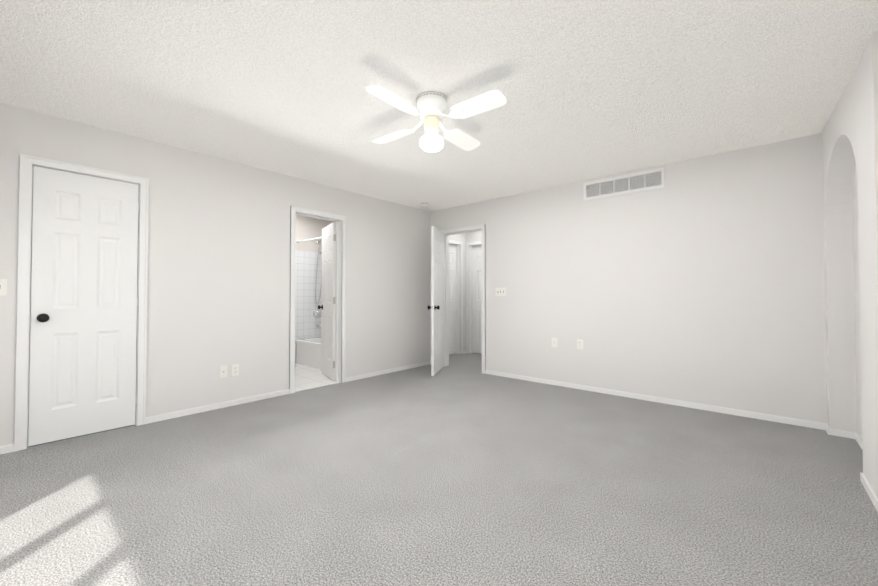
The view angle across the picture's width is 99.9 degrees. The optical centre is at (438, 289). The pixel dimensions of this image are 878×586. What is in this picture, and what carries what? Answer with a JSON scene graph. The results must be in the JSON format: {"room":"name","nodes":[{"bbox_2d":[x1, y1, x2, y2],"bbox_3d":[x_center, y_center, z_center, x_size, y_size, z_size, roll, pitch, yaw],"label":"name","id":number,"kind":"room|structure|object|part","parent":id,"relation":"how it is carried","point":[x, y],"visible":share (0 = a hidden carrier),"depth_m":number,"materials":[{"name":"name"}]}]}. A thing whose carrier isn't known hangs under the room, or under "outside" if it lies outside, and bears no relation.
{"room":"empty bedroom","nodes":[
{"label":"empty bedroom","id":0,"kind":"room"},
{"bbox_2d":[0,103,429,445],"bbox_3d":[-1.832,-0.053,4.054,0.120,2.440,5.240,-1,-1,41],"label":"wall","id":1,"kind":"structure","parent":0,"point":[218,289],"depth_m":3.63,"materials":[{"name":"white paint"}]},
{"bbox_2d":[0,279,6,294],"bbox_3d":[-3.042,-0.014,2.554,0.018,0.115,0.070,-1,-1,41],"label":"light switch","id":2,"kind":"object","parent":1,"relation":"attached to","point":[3,286],"visible":1,"depth_m":2.57,"materials":[{"name":"white plastic"}]},
{"bbox_2d":[0,444,13,453],"bbox_3d":[-3.196,1.111,2.362,0.011,0.054,0.628,-1,-1,41],"label":"baseboard","id":3,"kind":"structure","parent":1,"relation":"attached to","point":[9,448],"depth_m":2.57,"materials":[{"name":"white wood"}]},
{"bbox_2d":[14,154,148,451],"bbox_3d":[-2.799,0.094,2.937,0.154,2.107,0.734,-1,-1,41],"label":"trim","id":4,"kind":"structure","parent":1,"relation":"attached to","point":[28,163],"depth_m":2.67,"materials":[{"name":"white wood"}]},
{"bbox_2d":[28,166,139,445],"bbox_3d":[-2.768,0.120,2.915,0.167,2.030,0.615,-1,-1,41],"label":"closet door","id":5,"kind":"structure","parent":1,"relation":"in","point":[83,326],"depth_m":2.87,"materials":[{"name":"white wood"}]},
{"bbox_2d":[146,389,289,423],"bbox_3d":[-2.088,1.133,3.637,0.011,0.054,1.281,-1,-1,41],"label":"baseboard","id":6,"kind":"structure","parent":1,"relation":"attached to","point":[161,417],"depth_m":3.54,"materials":[{"name":"white wood"}]},
{"bbox_2d":[219,365,226,377],"bbox_3d":[-2.109,0.807,3.615,0.018,0.115,0.070,-1,-1,41],"label":"electrical outlet","id":7,"kind":"object","parent":1,"relation":"attached to","point":[222,371],"visible":1,"depth_m":3.61,"materials":[{"name":"white plastic"}]},
{"bbox_2d":[231,364,238,375],"bbox_3d":[-2.042,0.811,3.699,0.008,0.115,0.070,-1,-1,41],"label":"electrical outlet","id":8,"kind":"object","parent":1,"relation":"attached to","point":[234,369],"visible":1,"depth_m":3.70,"materials":[{"name":"white plastic"}]},
{"bbox_2d":[289,206,345,393],"bbox_3d":[-1.478,0.120,4.458,0.154,2.107,0.734,-1,-1,41],"label":"door frame","id":9,"kind":"structure","parent":1,"relation":"attached to","point":[340,323],"depth_m":4.65,"materials":[{"name":"white wood"}]},
{"bbox_2d":[318,222,335,379],"bbox_3d":[-1.498,0.156,4.995,0.167,2.030,0.615,1,-1,-31],"label":"bathroom door","id":10,"kind":"structure","parent":1,"relation":"in","point":[327,307],"depth_m":4.93,"materials":[{"name":"white wood"}]},
{"bbox_2d":[346,361,430,381],"bbox_3d":[-0.665,1.161,5.276,0.011,0.054,1.593,-1,-1,41],"label":"baseboard","id":11,"kind":"structure","parent":1,"relation":"attached to","point":[352,378],"depth_m":5.18,"materials":[{"name":"white wood"}]},
{"bbox_2d":[296,215,333,252],"bbox_3d":[-2.666,-0.025,5.685,0.120,2.440,2.710,-1,-1,41],"label":"wall","id":12,"kind":"structure","parent":0,"point":[308,228],"depth_m":6.17,"materials":[{"name":"white paint"}]},
{"bbox_2d":[295,250,321,362],"bbox_3d":[-2.093,0.289,6.242,0.008,1.830,0.810,-1,-1,41],"label":"wall tile","id":13,"kind":"structure","parent":12,"relation":"attached to","point":[306,320],"depth_m":6.12,"materials":[{"name":"white tile"}]},
{"bbox_2d":[313,239,321,328],"bbox_3d":[-1.977,-0.096,6.207,0.228,1.530,0.172,-1,-1,41],"label":"shower fixture","id":14,"kind":"object","parent":13,"relation":"attached to","point":[316,312],"depth_m":6.23,"materials":[{"name":"silver metal"}]},
{"bbox_3d":[-2.019,-0.285,6.239,0.057,1.088,0.126,-1,-1,41],"label":"shower hose cord","id":15,"kind":"part","parent":14,"relation":"part of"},
{"bbox_2d":[297,237,321,242],"bbox_3d":[-1.707,-0.778,5.507,1.580,0.044,0.044,-1,-1,41],"label":"shower curtain rod","id":16,"kind":"object","parent":12,"relation":"attached to","point":[309,239],"visible":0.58,"depth_m":5.76,"materials":[{"name":"white metal"}]},
{"bbox_2d":[295,363,339,391],"bbox_3d":[-2.001,1.214,5.172,1.830,0.064,2.600,-1,-1,41],"label":"floor","id":17,"kind":"structure","parent":0,"point":[307,377],"depth_m":4.86,"materials":[{"name":"white tile"}]},
{"bbox_2d":[295,337,320,368],"bbox_3d":[-1.476,1.004,5.742,1.560,0.385,0.776,-1,-1,41],"label":"bathtub","id":18,"kind":"object","parent":17,"relation":"on","point":[308,351],"visible":0.27,"depth_m":5.72,"materials":[{"name":"white ceramic"}]},
{"bbox_2d":[0,353,877,585],"bbox_3d":[0.254,1.181,3.102,5.050,0.060,6.570,-1,-1,41],"label":"floor carpet","id":19,"kind":"object","parent":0,"point":[461,470],"visible":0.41,"depth_m":2.02,"materials":[{"name":"grey carpet"}]},
{"bbox_2d":[0,0,877,211],"bbox_3d":[-0.294,-1.321,3.620,6.600,0.080,6.670,-1,-1,41],"label":"ceiling","id":20,"kind":"structure","parent":0,"point":[591,89],"depth_m":2.28,"materials":[{"name":"white paint"}]},
{"bbox_2d":[366,85,505,151],"bbox_3d":[-0.050,-1.121,2.524,0.837,0.358,0.837,0,-1,-7],"label":"ceiling fan","id":21,"kind":"object","parent":20,"relation":"attached to","point":[431,106],"depth_m":2.45,"materials":[{"name":"white plastic"}]},
{"bbox_3d":[-0.050,-1.002,2.522,0.168,0.121,0.168,-1,-1,41],"label":"fan light globe","id":22,"kind":"part","parent":21,"relation":"part of"},
{"bbox_2d":[449,233,465,350],"bbox_3d":[0.123,-0.008,6.686,0.120,2.440,1.300,-1,-1,41],"label":"wall","id":23,"kind":"structure","parent":0,"point":[459,237],"depth_m":7.00,"materials":[{"name":"white paint"}]},
{"bbox_2d":[449,244,456,354],"bbox_3d":[0.090,0.185,6.697,0.167,2.030,0.715,-1,-1,41],"label":"hall door","id":24,"kind":"structure","parent":23,"relation":"in","point":[452,299],"depth_m":6.87,"materials":[{"name":"white wood"}]},
{"bbox_2d":[449,240,462,353],"bbox_3d":[0.114,0.158,6.672,0.154,2.107,0.834,-1,-1,41],"label":"door frame","id":25,"kind":"structure","parent":23,"relation":"attached to","point":[459,244],"depth_m":6.92,"materials":[{"name":"white wood"}]},
{"bbox_2d":[466,231,480,241],"bbox_3d":[1.254,-0.011,6.485,1.850,2.440,0.120,-1,-1,41],"label":"wall","id":26,"kind":"structure","parent":0,"point":[473,236],"depth_m":6.95,"materials":[{"name":"white paint"}]},
{"bbox_2d":[466,241,480,353],"bbox_3d":[0.884,0.161,6.804,0.834,2.107,0.154,-1,-1,41],"label":"door frame","id":27,"kind":"structure","parent":26,"relation":"attached to","point":[469,245],"depth_m":7.00,"materials":[{"name":"white wood"}]},
{"bbox_2d":[472,245,481,353],"bbox_3d":[0.904,0.188,6.832,0.715,2.030,0.167,-1,-1,41],"label":"hall door","id":28,"kind":"structure","parent":26,"relation":"in","point":[476,307],"depth_m":6.98,"materials":[{"name":"white wood"}]},
{"bbox_2d":[430,133,826,422],"bbox_3d":[1.647,-0.047,4.422,4.650,2.440,0.120,-1,-1,41],"label":"wall","id":29,"kind":"structure","parent":0,"point":[700,280],"depth_m":3.70,"materials":[{"name":"white paint"}]},
{"bbox_2d":[427,226,443,375],"bbox_3d":[-0.013,0.162,5.344,0.167,2.030,0.715,0,-1,12],"label":"entry door","id":30,"kind":"structure","parent":29,"relation":"in","point":[437,300],"depth_m":5.22,"materials":[{"name":"white wood"}]},
{"bbox_2d":[441,224,485,373],"bbox_3d":[0.379,0.139,5.521,0.834,2.107,0.154,-1,-1,41],"label":"door frame","id":31,"kind":"structure","parent":29,"relation":"attached to","point":[461,230],"depth_m":5.58,"materials":[{"name":"white wood"}]},
{"bbox_2d":[496,288,505,295],"bbox_3d":[0.839,0.037,5.032,0.165,0.115,0.018,-1,-1,41],"label":"light switch","id":32,"kind":"object","parent":29,"relation":"attached to","point":[500,291],"visible":1,"depth_m":5.03,"materials":[{"name":"white plastic"}]},
{"bbox_2d":[552,338,556,346],"bbox_3d":[1.412,0.655,4.524,0.070,0.115,0.018,-1,-1,41],"label":"electrical outlet","id":33,"kind":"object","parent":29,"relation":"attached to","point":[554,342],"visible":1,"depth_m":4.52,"materials":[{"name":"white plastic"}]},
{"bbox_2d":[577,339,582,349],"bbox_3d":[1.652,0.646,4.321,0.070,0.115,0.008,-1,-1,41],"label":"electrical outlet","id":34,"kind":"object","parent":29,"relation":"attached to","point":[579,343],"visible":1,"depth_m":4.32,"materials":[{"name":"white plastic"}]},
{"bbox_2d":[583,167,664,200],"bbox_3d":[2.001,-1.141,4.047,0.820,0.205,0.011,-1,-1,41],"label":"air vent","id":35,"kind":"object","parent":29,"relation":"in","point":[634,182],"visible":1,"depth_m":4.02,"materials":[{"name":"white metal"}]},
{"bbox_2d":[485,370,829,432],"bbox_3d":[1.905,1.141,4.090,3.323,0.054,0.011,-1,-1,41],"label":"baseboard","id":36,"kind":"structure","parent":29,"relation":"attached to","point":[805,423],"depth_m":3.66,"materials":[{"name":"white wood"}]},
{"bbox_2d":[822,31,877,497],"bbox_3d":[1.624,-0.105,1.052,0.265,2.440,5.240,-1,-1,41],"label":"wall","id":37,"kind":"structure","parent":0,"point":[850,162],"depth_m":2.70,"materials":[{"name":"white paint"}]},
{"bbox_2d":[847,431,862,449],"bbox_3d":[2.874,1.116,2.482,0.040,0.048,0.930,-1,-1,41],"label":"baseboard","id":38,"kind":"structure","parent":37,"relation":"attached to","point":[852,435],"depth_m":2.81,"materials":[{"name":"white wood"}]},
{"bbox_2d":[860,472,877,511],"bbox_3d":[2.368,1.108,2.008,0.041,0.048,0.472,-1,-1,41],"label":"baseboard","id":39,"kind":"structure","parent":37,"relation":"attached to","point":[869,490],"depth_m":2.01,"materials":[{"name":"white wood"}]}
]}

